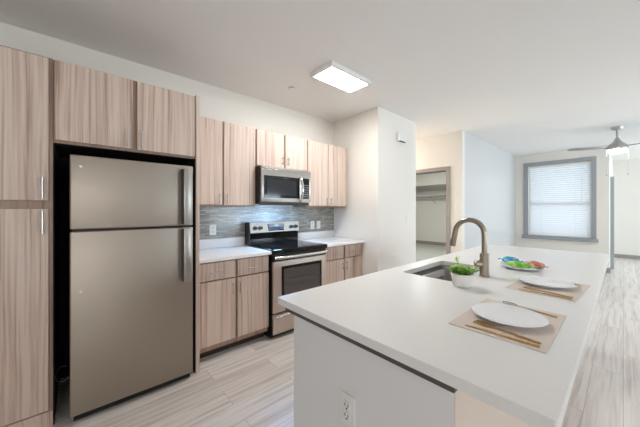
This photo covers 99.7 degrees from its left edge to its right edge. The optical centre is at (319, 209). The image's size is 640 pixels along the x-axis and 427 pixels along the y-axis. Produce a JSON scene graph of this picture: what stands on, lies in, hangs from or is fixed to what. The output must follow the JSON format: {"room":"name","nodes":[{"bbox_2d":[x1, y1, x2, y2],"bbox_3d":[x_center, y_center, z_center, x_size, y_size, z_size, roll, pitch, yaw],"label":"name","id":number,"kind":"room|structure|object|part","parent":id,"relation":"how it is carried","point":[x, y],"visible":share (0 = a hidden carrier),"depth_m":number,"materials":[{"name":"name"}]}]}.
{"room":"kitchen","nodes":[
{"label":"kitchen","id":0,"kind":"room"},
{"bbox_2d":[0,22,333,245],"bbox_3d":[-2.052,-0.010,2.270,5.950,2.700,0.120,0,0,-42],"label":"wall","id":1,"kind":"structure","parent":0,"point":[216,103],"depth_m":2.88,"materials":[{"name":"white paint"}]},
{"bbox_2d":[200,116,254,206],"bbox_3d":[-1.058,-0.463,2.825,0.690,0.855,0.361,0,0,-42],"label":"upper cabinet","id":2,"kind":"object","parent":1,"relation":"attached to","point":[227,150],"visible":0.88,"depth_m":2.73,"materials":[{"name":"beige wood"}]},
{"bbox_3d":[-1.105,-0.468,2.604,0.321,0.836,0.020,0,0,-42],"label":"door","id":3,"kind":"part","parent":2,"relation":"part of","materials":[{"name":"brown wood"}]},
{"bbox_3d":[-0.841,-0.466,2.838,0.345,0.841,0.020,0,0,-42],"label":"door","id":4,"kind":"part","parent":2,"relation":"part of","materials":[{"name":"brown wood"}]},
{"bbox_2d":[200,206,333,239],"bbox_3d":[-0.612,0.143,3.463,2.208,0.355,0.009,0,0,-42],"label":"tile backsplash","id":5,"kind":"structure","parent":1,"relation":"attached to","point":[229,221],"depth_m":3.27,"materials":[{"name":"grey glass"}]},
{"bbox_2d":[210,224,215,234],"bbox_3d":[-1.171,0.222,2.953,0.072,0.116,0.011,0,0,-42],"label":"wall outlet","id":6,"kind":"object","parent":5,"relation":"attached to","point":[213,226],"visible":1,"depth_m":2.95,"materials":[{"name":"white plastic"}]},
{"bbox_2d":[310,221,313,228],"bbox_3d":[-0.108,0.225,3.898,0.072,0.116,0.011,0,0,-42],"label":"wall outlet","id":7,"kind":"object","parent":5,"relation":"attached to","point":[311,222],"visible":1,"depth_m":3.89,"materials":[{"name":"white plastic"}]},
{"bbox_2d":[316,221,319,228],"bbox_3d":[-0.022,0.225,3.974,0.072,0.116,0.012,0,0,-42],"label":"light switch","id":8,"kind":"object","parent":5,"relation":"attached to","point":[317,222],"visible":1,"depth_m":3.96,"materials":[{"name":"white plastic"}]},
{"bbox_2d":[255,129,306,170],"bbox_3d":[-0.526,-0.681,3.299,0.726,0.411,0.361,0,0,-42],"label":"upper cabinet","id":9,"kind":"object","parent":1,"relation":"attached to","point":[272,149],"visible":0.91,"depth_m":3.15,"materials":[{"name":"beige wood"}]},
{"bbox_3d":[-0.565,-0.689,3.084,0.356,0.393,0.020,0,0,-42],"label":"door","id":10,"kind":"part","parent":9,"relation":"part of","materials":[{"name":"brown wood"}]},
{"bbox_2d":[255,165,310,205],"bbox_3d":[-0.490,-0.261,3.235,0.693,0.423,0.485,0,0,-42],"label":"microwave","id":11,"kind":"object","parent":9,"relation":"attached to","point":[273,185],"visible":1,"depth_m":3.05,"materials":[{"name":"silver metal"}]},
{"bbox_3d":[-0.433,-0.265,3.068,0.536,0.361,0.036,0,0,-42],"label":"door","id":12,"kind":"part","parent":11,"relation":"part of","materials":[{"name":"silver metal"}]},
{"bbox_3d":[-0.425,-0.246,3.047,0.395,0.172,0.001,0,0,-42],"label":"glass","id":13,"kind":"part","parent":11,"relation":"part of","materials":[{"name":"black glass"}]},
{"bbox_3d":[-0.214,-0.240,3.199,0.024,0.306,0.066,0,0,-42],"label":"handle","id":14,"kind":"part","parent":11,"relation":"part of","materials":[{"name":"silver metal"}]},
{"bbox_3d":[-0.177,-0.265,3.295,0.145,0.361,0.036,0,0,-42],"label":"control panel","id":15,"kind":"part","parent":11,"relation":"part of","materials":[{"name":"silver metal"}]},
{"bbox_3d":[-0.172,-0.252,3.275,0.100,0.247,0.004,0,0,-42],"label":"keypad glass","id":16,"kind":"part","parent":11,"relation":"part of","materials":[{"name":"black glass"}]},
{"bbox_3d":[-0.293,-0.689,3.326,0.332,0.393,0.020,0,0,-42],"label":"door","id":17,"kind":"part","parent":9,"relation":"part of","materials":[{"name":"brown wood"}]},
{"bbox_2d":[293,140,346,206],"bbox_3d":[0.022,-0.463,3.787,0.734,0.855,0.361,0,0,-42],"label":"upper cabinet","id":18,"kind":"object","parent":1,"relation":"attached to","point":[327,164],"visible":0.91,"depth_m":3.66,"materials":[{"name":"beige wood"}]},
{"bbox_3d":[-0.027,-0.468,3.562,0.350,0.836,0.020,0,0,-42],"label":"door","id":19,"kind":"part","parent":18,"relation":"part of","materials":[{"name":"brown wood"}]},
{"bbox_3d":[0.246,-0.468,3.806,0.363,0.836,0.020,0,0,-42],"label":"door","id":20,"kind":"part","parent":18,"relation":"part of","materials":[{"name":"brown wood"}]},
{"bbox_2d":[0,0,639,160],"bbox_3d":[2.868,-1.410,3.019,14.300,0.100,10.900,0,0,-42],"label":"ceiling","id":21,"kind":"structure","parent":0,"point":[520,77],"depth_m":2.31,"materials":[{"name":"white paint"}]},
{"bbox_2d":[310,61,371,93],"bbox_3d":[0.224,-1.339,2.768,0.582,0.042,0.310,0,0,-42],"label":"ceiling light","id":22,"kind":"object","parent":21,"relation":"attached to","point":[332,73],"visible":1,"depth_m":2.72,"materials":[{"name":"white plastic"}]},
{"bbox_2d":[315,67,367,91],"bbox_3d":[0.224,-1.335,2.768,0.526,0.031,0.254,0,0,-42],"label":"diffuser","id":23,"kind":"object","parent":22,"relation":"attached to","point":[335,77],"depth_m":2.76,"materials":[{"name":"white plastic"}]},
{"bbox_2d":[567,126,639,175],"bbox_3d":[5.010,-0.960,4.536,1.059,0.800,1.180,0,0,-42],"label":"ceiling fan","id":24,"kind":"object","parent":21,"relation":"hanging from","point":[617,146],"visible":1,"depth_m":4.42,"materials":[{"name":"silver metal"}]},
{"bbox_3d":[4.522,-1.025,4.563,0.548,0.022,0.136,0,0,16],"label":"blade","id":25,"kind":"part","parent":24,"relation":"part of","materials":[{"name":"grey"}]},
{"bbox_3d":[4.900,-0.953,4.452,0.232,0.058,0.232,0,0,-42],"label":"lamp shade","id":26,"kind":"part","parent":24,"relation":"part of","materials":[{"name":"white glass"}]},
{"bbox_2d":[52,243,639,426],"bbox_3d":[2.868,1.384,3.019,14.300,0.112,10.900,0,0,-42],"label":"floor","id":27,"kind":"structure","parent":0,"point":[251,383],"depth_m":2.04,"materials":[{"name":"beige wood"}]},
{"bbox_2d":[0,45,52,426],"bbox_3d":[-2.057,0.203,1.707,0.555,2.275,0.696,0,0,-42],"label":"pantry cabinet","id":28,"kind":"object","parent":27,"relation":"on","point":[26,78],"visible":0.99,"depth_m":1.58,"materials":[{"name":"beige wood"}]},
{"bbox_3d":[-1.853,0.611,1.483,0.512,1.228,0.020,0,0,-42],"label":"door","id":29,"kind":"part","parent":28,"relation":"part of","materials":[{"name":"brown wood"}]},
{"bbox_3d":[-1.853,-0.488,1.483,0.512,0.867,0.020,0,0,-42],"label":"door","id":30,"kind":"part","parent":28,"relation":"part of","materials":[{"name":"brown wood"}]},
{"bbox_3d":[-1.662,0.077,1.616,0.011,0.135,0.036,0,0,-42],"label":"handle","id":31,"kind":"part","parent":28,"relation":"part of","materials":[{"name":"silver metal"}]},
{"bbox_3d":[-1.662,-0.130,1.616,0.011,0.130,0.036,0,0,-42],"label":"handle","id":32,"kind":"part","parent":28,"relation":"part of","materials":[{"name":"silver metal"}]},
{"bbox_2d":[55,326,69,381],"bbox_3d":[-1.847,1.130,1.984,0.066,0.387,0.538,0,0,-35],"label":"power cord","id":33,"kind":"object","parent":27,"relation":"on","point":[69,326],"visible":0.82,"depth_m":1.81,"materials":[{"name":"grey plastic"}]},
{"bbox_2d":[53,59,194,424],"bbox_3d":[-1.539,0.204,2.171,0.833,2.272,0.701,0,0,-42],"label":"upper cabinet","id":34,"kind":"object","parent":27,"relation":"on","point":[96,113],"visible":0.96,"depth_m":1.94,"materials":[{"name":"beige wood"}]},
{"bbox_3d":[-1.492,-0.678,1.805,0.399,0.493,0.020,0,0,-42],"label":"door","id":35,"kind":"part","parent":34,"relation":"part of","materials":[{"name":"brown wood"}]},
{"bbox_3d":[-1.348,-0.505,1.895,0.011,0.120,0.036,0,0,-42],"label":"handle","id":36,"kind":"part","parent":34,"relation":"part of","materials":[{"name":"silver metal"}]},
{"bbox_3d":[-1.286,-0.505,1.951,0.011,0.120,0.036,0,0,-42],"label":"handle","id":37,"kind":"part","parent":34,"relation":"part of","materials":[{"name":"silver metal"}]},
{"bbox_3d":[-1.175,-0.678,2.086,0.395,0.493,0.020,0,0,-42],"label":"door","id":38,"kind":"part","parent":34,"relation":"part of","materials":[{"name":"brown wood"}]},
{"bbox_2d":[70,154,192,420],"bbox_3d":[-1.486,0.499,2.140,0.717,1.682,0.747,0,0,-42],"label":"refrigerator","id":39,"kind":"object","parent":27,"relation":"on","point":[131,237],"visible":1,"depth_m":1.85,"materials":[{"name":"grey metal"}]},
{"bbox_3d":[-1.293,-0.108,1.923,0.717,0.468,0.063,0,0,-42],"label":"freezer door","id":40,"kind":"part","parent":39,"relation":"part of","materials":[{"name":"silver metal"}]},
{"bbox_3d":[-1.039,0.349,2.081,0.047,0.399,0.042,0,0,-42],"label":"handle mount","id":41,"kind":"part","parent":39,"relation":"part of","materials":[{"name":"grey metal"}]},
{"bbox_3d":[-1.039,-0.099,2.081,0.047,0.421,0.042,0,0,-42],"label":"handle mount","id":42,"kind":"part","parent":39,"relation":"part of","materials":[{"name":"grey metal"}]},
{"bbox_3d":[-1.015,0.349,2.068,0.052,0.411,0.013,0,0,-42],"label":"handle","id":43,"kind":"part","parent":39,"relation":"part of","materials":[{"name":"silver metal"}]},
{"bbox_3d":[-1.015,-0.099,2.068,0.052,0.433,0.013,0,0,-42],"label":"handle","id":44,"kind":"part","parent":39,"relation":"part of","materials":[{"name":"silver metal"}]},
{"bbox_2d":[195,95,199,372],"bbox_3d":[-1.225,0.202,2.467,0.028,2.277,0.665,0,0,-42],"label":"end panel","id":45,"kind":"object","parent":27,"relation":"on","point":[197,98],"visible":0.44,"depth_m":2.22,"materials":[{"name":"brown wood"}]},
{"bbox_2d":[200,255,268,357],"bbox_3d":[-0.964,0.899,2.736,0.712,0.882,0.601,0,0,-42],"label":"base cabinet","id":46,"kind":"object","parent":27,"relation":"on","point":[234,293],"visible":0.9,"depth_m":2.53,"materials":[{"name":"beige wood"}]},
{"bbox_3d":[-0.928,0.551,2.426,0.346,0.154,0.020,0,0,-42],"label":"drawer","id":47,"kind":"part","parent":46,"relation":"part of","materials":[{"name":"brown wood"}]},
{"bbox_3d":[-0.928,0.921,2.426,0.346,0.563,0.020,0,0,-42],"label":"door","id":48,"kind":"part","parent":46,"relation":"part of","materials":[{"name":"brown wood"}]},
{"bbox_3d":[-0.812,1.227,2.556,0.700,0.054,0.006,0,0,-42],"label":"rail","id":49,"kind":"part","parent":46,"relation":"part of","materials":[{"name":"beige wood"}]},
{"bbox_2d":[200,237,271,263],"bbox_3d":[-0.965,0.390,2.737,0.716,0.135,0.623,0,0,-42],"label":"countertop","id":50,"kind":"structure","parent":46,"relation":"on","point":[220,249],"depth_m":2.80,"materials":[{"name":"white stone"}]},
{"bbox_3d":[-0.658,0.551,2.667,0.334,0.154,0.020,0,0,-42],"label":"drawer","id":51,"kind":"part","parent":46,"relation":"part of","materials":[{"name":"brown wood"}]},
{"bbox_3d":[-0.658,0.921,2.667,0.334,0.563,0.020,0,0,-42],"label":"door","id":52,"kind":"part","parent":46,"relation":"part of","materials":[{"name":"brown wood"}]},
{"bbox_2d":[245,220,327,337],"bbox_3d":[-0.383,0.744,3.193,0.760,1.192,0.667,0,0,-42],"label":"range","id":53,"kind":"object","parent":27,"relation":"on","point":[295,265],"visible":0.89,"depth_m":3.00,"materials":[{"name":"silver metal"}]},
{"bbox_3d":[-0.578,0.216,3.385,0.700,0.136,0.122,0,0,-42],"label":"control panel","id":54,"kind":"part","parent":53,"relation":"part of","materials":[{"name":"silver metal"}]},
{"bbox_3d":[-0.214,1.187,3.008,0.730,0.206,0.028,0,0,-42],"label":"storage drawer","id":55,"kind":"part","parent":53,"relation":"part of","materials":[{"name":"silver metal"}]},
{"bbox_3d":[-0.202,1.111,2.993,0.660,0.038,0.013,0,0,-42],"label":"handle","id":56,"kind":"part","parent":53,"relation":"part of","materials":[{"name":"silver metal"}]},
{"bbox_2d":[248,240,326,254],"bbox_3d":[-0.372,0.437,3.186,0.754,0.047,0.545,0,0,-42],"label":"cooktop","id":57,"kind":"object","parent":53,"relation":"in","point":[278,247],"depth_m":3.11,"materials":[{"name":"black glass"}]},
{"bbox_3d":[-0.213,0.804,3.006,0.730,0.528,0.032,0,0,-42],"label":"oven door","id":58,"kind":"part","parent":53,"relation":"part of","materials":[{"name":"silver metal"}]},
{"bbox_3d":[-0.179,0.498,2.969,0.727,0.033,0.061,0,0,-42],"label":"handle","id":59,"kind":"part","parent":53,"relation":"part of","materials":[{"name":"silver metal"}]},
{"bbox_3d":[-0.188,0.760,3.000,0.500,0.270,0.002,0,0,-42],"label":"glass","id":60,"kind":"part","parent":53,"relation":"part of","materials":[{"name":"grey glass"}]},
{"bbox_2d":[325,243,361,284],"bbox_3d":[0.146,0.899,3.723,0.723,0.882,0.601,0,0,-42],"label":"base cabinet","id":61,"kind":"object","parent":27,"relation":"on","point":[344,262],"visible":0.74,"depth_m":3.51,"materials":[{"name":"beige wood"}]},
{"bbox_2d":[298,230,364,246],"bbox_3d":[0.145,0.390,3.725,0.728,0.135,0.623,0,0,-42],"label":"countertop","id":62,"kind":"structure","parent":61,"relation":"on","point":[325,237],"depth_m":3.80,"materials":[{"name":"white stone"}]},
{"bbox_3d":[0.177,0.551,3.410,0.345,0.154,0.020,0,0,-42],"label":"drawer","id":63,"kind":"part","parent":61,"relation":"part of","materials":[{"name":"brown wood"}]},
{"bbox_3d":[0.177,0.921,3.410,0.345,0.563,0.020,0,0,-42],"label":"door","id":64,"kind":"part","parent":61,"relation":"part of","materials":[{"name":"brown wood"}]},
{"bbox_3d":[0.452,0.551,3.654,0.346,0.154,0.020,0,0,-42],"label":"drawer","id":65,"kind":"part","parent":61,"relation":"part of","materials":[{"name":"brown wood"}]},
{"bbox_3d":[0.452,0.921,3.654,0.346,0.563,0.020,0,0,-42],"label":"door","id":66,"kind":"part","parent":61,"relation":"part of","materials":[{"name":"brown wood"}]},
{"bbox_2d":[285,269,534,426],"bbox_3d":[1.201,0.899,1.986,2.965,0.882,0.779,0,0,-42],"label":"kitchen island","id":67,"kind":"object","parent":27,"relation":"on","point":[387,392],"visible":0.23,"depth_m":0.96,"materials":[{"name":"white paint"}]},
{"bbox_2d":[341,390,354,426],"bbox_3d":[0.101,0.742,0.999,0.011,0.116,0.070,0,0,-42],"label":"wall outlet","id":68,"kind":"object","parent":67,"relation":"attached to","point":[347,401],"visible":1,"depth_m":0.99,"materials":[{"name":"white plastic"}]},
{"bbox_2d":[343,399,350,411],"bbox_3d":[0.099,0.724,0.997,0.004,0.032,0.034,0,0,-42],"label":"socket","id":69,"kind":"object","parent":68,"relation":"attached to","point":[346,402],"depth_m":1.00,"materials":[{"name":"white plastic"}]},
{"bbox_2d":[343,409,350,422],"bbox_3d":[0.099,0.762,0.997,0.004,0.032,0.034,0,0,-42],"label":"socket","id":70,"kind":"object","parent":68,"relation":"attached to","point":[346,412],"depth_m":1.00,"materials":[{"name":"white plastic"}]},
{"bbox_2d":[278,244,609,426],"bbox_3d":[1.268,0.441,1.934,3.034,0.032,1.031,0,0,-42],"label":"island countertop","id":71,"kind":"structure","parent":67,"relation":"on","point":[404,316],"depth_m":1.04,"materials":[{"name":"white stone"}]},
{"bbox_2d":[412,265,479,280],"bbox_3d":[0.898,0.549,1.917,0.634,0.182,0.364,0,0,-42],"label":"sink","id":72,"kind":"object","parent":71,"relation":"in","point":[447,276],"visible":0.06,"depth_m":2.19,"materials":[{"name":"silver metal"}]},
{"bbox_2d":[446,256,478,287],"bbox_3d":[0.796,0.341,1.495,0.160,0.167,0.124,0,0,3],"label":"potted plant","id":73,"kind":"object","parent":71,"relation":"on","point":[462,276],"visible":1,"depth_m":1.47,"materials":[{"name":"green plant"}]},
{"bbox_3d":[0.789,0.389,1.498,0.120,0.072,0.120,0,0,-42],"label":"pot","id":74,"kind":"part","parent":73,"relation":"part of","materials":[{"name":"white ceramic"}]},
{"bbox_2d":[450,217,489,276],"bbox_3d":[0.982,0.239,1.787,0.080,0.372,0.247,0,0,-42],"label":"faucet","id":75,"kind":"object","parent":71,"relation":"on","point":[483,263],"visible":1,"depth_m":1.72,"materials":[{"name":"silver metal"}]},
{"bbox_3d":[0.989,0.169,1.792,0.033,0.232,0.216,0,0,-42],"label":"spout","id":76,"kind":"part","parent":75,"relation":"part of","materials":[{"name":"silver metal"}]},
{"bbox_2d":[449,298,565,353],"bbox_3d":[0.729,0.423,1.039,0.420,0.002,0.282,0,0,-42],"label":"placemat","id":77,"kind":"object","parent":71,"relation":"on","point":[546,334],"visible":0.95,"depth_m":0.96,"materials":[{"name":"beige fabric"}]},
{"bbox_2d":[466,325,539,347],"bbox_3d":[0.602,0.418,0.906,0.014,0.005,0.214,0,0,-42],"label":"knife","id":78,"kind":"object","parent":77,"relation":"on","point":[489,331],"visible":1,"depth_m":0.88,"materials":[{"name":"gold metal"}]},
{"bbox_3d":[0.568,0.419,0.946,0.013,0.002,0.109,0,0,-42],"label":"blade","id":79,"kind":"part","parent":78,"relation":"part of","materials":[{"name":"gold metal"}]},
{"bbox_3d":[0.638,0.418,0.865,0.013,0.005,0.105,0,0,-42],"label":"handle","id":80,"kind":"part","parent":78,"relation":"part of","materials":[{"name":"gold metal"}]},
{"bbox_2d":[473,320,541,343],"bbox_3d":[0.637,0.418,0.931,0.033,0.004,0.202,0,0,-33],"label":"fork","id":81,"kind":"object","parent":77,"relation":"on","point":[479,322],"visible":1,"depth_m":0.94,"materials":[{"name":"gold metal"}]},
{"bbox_3d":[0.657,0.418,0.901,0.012,0.004,0.130,0,0,-33],"label":"handle","id":82,"kind":"part","parent":81,"relation":"part of","materials":[{"name":"gold metal"}]},
{"bbox_2d":[472,303,548,327],"bbox_3d":[0.725,0.412,1.043,0.242,0.020,0.242,0,0,-42],"label":"dinner plate","id":83,"kind":"object","parent":77,"relation":"on","point":[505,314],"visible":1,"depth_m":1.05,"materials":[{"name":"white ceramic"}]},
{"bbox_2d":[502,301,557,316],"bbox_3d":[0.875,0.417,1.137,0.036,0.006,0.195,0,0,-31],"label":"spoon","id":84,"kind":"object","parent":77,"relation":"on","point":[505,302],"visible":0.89,"depth_m":1.14,"materials":[{"name":"gold metal"}]},
{"bbox_2d":[502,301,517,305],"bbox_3d":[0.840,0.417,1.194,0.036,0.006,0.060,0,0,-32],"label":"bowl","id":85,"kind":"object","parent":84,"relation":"on","point":[509,303],"depth_m":1.20,"materials":[{"name":"metal"}]},
{"bbox_3d":[0.889,0.419,1.113,0.011,0.004,0.140,0,0,-32],"label":"handle","id":86,"kind":"part","parent":84,"relation":"part of","materials":[{"name":"gold metal"}]},
{"bbox_2d":[500,263,543,270],"bbox_3d":[1.449,0.416,1.944,0.256,0.017,0.256,0,0,-42],"label":"serving plate","id":87,"kind":"object","parent":71,"relation":"on","point":[501,264],"visible":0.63,"depth_m":1.92,"materials":[{"name":"white ceramic"}]},
{"bbox_2d":[498,256,523,261],"bbox_3d":[1.452,0.385,2.058,0.084,0.052,0.158,0,0,-42],"label":"wrapped candy","id":88,"kind":"object","parent":87,"relation":"on","point":[507,258],"visible":0.82,"depth_m":2.04,"materials":[{"name":"blue plastic"}]},
{"bbox_2d":[501,261,536,267],"bbox_3d":[1.384,0.384,1.883,0.073,0.044,0.210,0,0,-42],"label":"wrapped candy","id":89,"kind":"object","parent":87,"relation":"on","point":[517,264],"visible":1,"depth_m":1.86,"materials":[{"name":"green plastic"}]},
{"bbox_2d":[525,261,547,267],"bbox_3d":[1.533,0.389,1.914,0.072,0.046,0.158,0,0,-13],"label":"wrapped candy","id":90,"kind":"object","parent":87,"relation":"on","point":[532,263],"visible":0.95,"depth_m":1.88,"materials":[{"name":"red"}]},
{"bbox_2d":[505,280,589,301],"bbox_3d":[1.256,0.423,1.485,0.420,0.002,0.282,0,0,-39],"label":"placemat","id":91,"kind":"object","parent":71,"relation":"on","point":[576,292],"visible":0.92,"depth_m":1.42,"materials":[{"name":"beige fabric"}]},
{"bbox_2d":[518,288,571,299],"bbox_3d":[1.117,0.418,1.350,0.015,0.005,0.214,0,0,-37],"label":"knife","id":92,"kind":"object","parent":91,"relation":"on","point":[518,288],"visible":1,"depth_m":1.32,"materials":[{"name":"gold metal"}]},
{"bbox_3d":[1.149,0.418,1.306,0.013,0.005,0.105,0,0,-37],"label":"handle","id":93,"kind":"part","parent":92,"relation":"part of","materials":[{"name":"gold metal"}]},
{"bbox_2d":[519,276,574,288],"bbox_3d":[1.264,0.412,1.513,0.242,0.020,0.242,0,0,-42],"label":"dinner plate","id":94,"kind":"object","parent":91,"relation":"on","point":[546,282],"visible":1,"depth_m":1.53,"materials":[{"name":"white ceramic"}]},
{"bbox_2d":[523,286,572,297],"bbox_3d":[1.153,0.418,1.372,0.033,0.004,0.202,0,0,-29],"label":"fork","id":95,"kind":"object","parent":91,"relation":"on","point":[536,289],"visible":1,"depth_m":1.38,"materials":[{"name":"gold metal"}]},
{"bbox_3d":[1.171,0.418,1.341,0.012,0.004,0.130,0,0,-29],"label":"handle","id":96,"kind":"part","parent":95,"relation":"part of","materials":[{"name":"gold metal"}]},
{"bbox_3d":[1.452,0.913,1.705,2.940,0.854,0.022,0,0,-42],"label":"panel","id":97,"kind":"part","parent":67,"relation":"part of","materials":[{"name":"beige paint"}]},
{"bbox_2d":[334,107,415,275],"bbox_3d":[-0.008,-0.010,5.185,0.980,2.700,3.440,0,0,-42],"label":"wall column","id":98,"kind":"structure","parent":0,"point":[381,169],"depth_m":3.80,"materials":[{"name":"white paint"}]},
{"bbox_2d":[397,132,406,142],"bbox_3d":[1.193,-1.044,3.921,0.205,0.123,0.045,0,0,-42],"label":"door chime","id":99,"kind":"object","parent":98,"relation":"attached to","point":[401,137],"visible":1,"depth_m":3.89,"materials":[{"name":"white plastic"}]},
{"bbox_2d":[416,184,445,242],"bbox_3d":[4.971,-0.010,9.473,0.100,2.700,3.650,0,0,-42],"label":"wall","id":100,"kind":"structure","parent":0,"point":[430,216],"depth_m":10.24,"materials":[{"name":"white paint"}]},
{"bbox_2d":[416,194,445,202],"bbox_3d":[4.351,-0.367,9.788,0.412,0.315,2.345,0,0,-42],"label":"closet shelf","id":101,"kind":"object","parent":100,"relation":"attached to","point":[421,196],"visible":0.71,"depth_m":10.04,"materials":[{"name":"white plastic"}]},
{"bbox_2d":[416,240,445,245],"bbox_3d":[4.513,1.269,9.902,0.015,0.118,2.400,0,0,-42],"label":"baseboard","id":102,"kind":"structure","parent":100,"relation":"attached to","point":[417,241],"depth_m":10.22,"materials":[{"name":"beige"}]},
{"bbox_2d":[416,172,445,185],"bbox_3d":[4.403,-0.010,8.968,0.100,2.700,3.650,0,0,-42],"label":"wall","id":103,"kind":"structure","parent":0,"point":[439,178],"depth_m":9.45,"materials":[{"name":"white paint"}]},
{"bbox_2d":[416,130,464,252],"bbox_3d":[1.222,-0.010,6.063,0.115,2.700,3.764,0,0,-42],"label":"wall","id":104,"kind":"structure","parent":0,"point":[447,149],"depth_m":4.74,"materials":[{"name":"white paint"}]},
{"bbox_2d":[416,166,449,253],"bbox_3d":[2.009,0.287,5.173,0.142,2.105,1.000,0,0,-42],"label":"doorway","id":105,"kind":"structure","parent":104,"relation":"in","point":[446,169],"depth_m":4.79,"materials":[{"name":"beige wood"}]},
{"bbox_2d":[465,132,515,248],"bbox_3d":[3.733,-0.010,5.854,3.360,2.700,0.114,0,0,-42],"label":"wall","id":106,"kind":"structure","parent":0,"point":[490,171],"depth_m":5.56,"materials":[{"name":"grey paint"}]},
{"bbox_2d":[516,145,609,267],"bbox_3d":[5.592,-0.010,6.412,0.160,2.700,1.750,0,0,-42],"label":"wall","id":107,"kind":"structure","parent":0,"point":[602,156],"depth_m":6.03,"materials":[{"name":"white paint"}]},
{"bbox_2d":[522,156,597,242],"bbox_3d":[5.585,-0.220,6.345,0.200,1.870,1.340,0,0,-42],"label":"window","id":108,"kind":"structure","parent":107,"relation":"in","point":[592,159],"depth_m":6.21,"materials":[{"name":"grey"}]},
{"bbox_2d":[529,161,590,237],"bbox_3d":[5.593,-0.216,6.346,0.066,1.697,1.100,0,0,-42],"label":"window blind","id":109,"kind":"object","parent":108,"relation":"attached to","point":[543,200],"visible":0.98,"depth_m":6.32,"materials":[{"name":"white plastic"}]},
{"bbox_3d":[5.259,-0.507,6.685,0.015,1.025,0.015,0,0,26],"label":"pull cord","id":110,"kind":"part","parent":109,"relation":"part of","materials":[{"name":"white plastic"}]},
{"bbox_3d":[5.599,-1.040,6.352,0.050,0.050,1.100,0,0,-42],"label":"head rail","id":111,"kind":"part","parent":109,"relation":"part of","materials":[{"name":"white plastic"}]},
{"bbox_3d":[5.599,0.623,6.352,0.040,0.018,1.090,0,0,-42],"label":"rail","id":112,"kind":"part","parent":109,"relation":"part of","materials":[{"name":"white plastic"}]},
{"bbox_3d":[5.547,0.677,6.312,0.100,0.075,1.340,0,0,-42],"label":"sill","id":113,"kind":"part","parent":108,"relation":"part of","materials":[{"name":"grey"}]},
{"bbox_3d":[5.648,-0.215,6.395,0.040,1.710,1.110,0,0,-42],"label":"sash","id":114,"kind":"part","parent":108,"relation":"part of","materials":[{"name":"white plastic"}]},
{"bbox_2d":[610,154,612,176],"bbox_3d":[7.201,-0.010,6.739,2.680,2.700,0.100,0,0,-42],"label":"wall","id":115,"kind":"structure","parent":0,"point":[611,159],"depth_m":6.73,"materials":[{"name":"white paint"}]},
{"bbox_2d":[610,177,613,268],"bbox_3d":[7.003,0.300,6.459,1.150,2.080,0.065,0,0,-42],"label":"door","id":116,"kind":"structure","parent":115,"relation":"in","point":[611,178],"depth_m":6.07,"materials":[{"name":"grey"}]},
{"bbox_2d":[613,159,639,255],"bbox_3d":[10.001,-0.010,5.683,0.100,2.700,5.400,0,0,-42],"label":"wall","id":117,"kind":"structure","parent":0,"point":[626,187],"depth_m":7.39,"materials":[{"name":"white paint"}]},
{"bbox_2d":[614,254,639,259],"bbox_3d":[9.942,1.290,5.664,0.015,0.100,5.150,0,0,-42],"label":"baseboard","id":118,"kind":"structure","parent":117,"relation":"attached to","point":[615,255],"depth_m":7.38,"materials":[{"name":"beige wood"}]}
]}

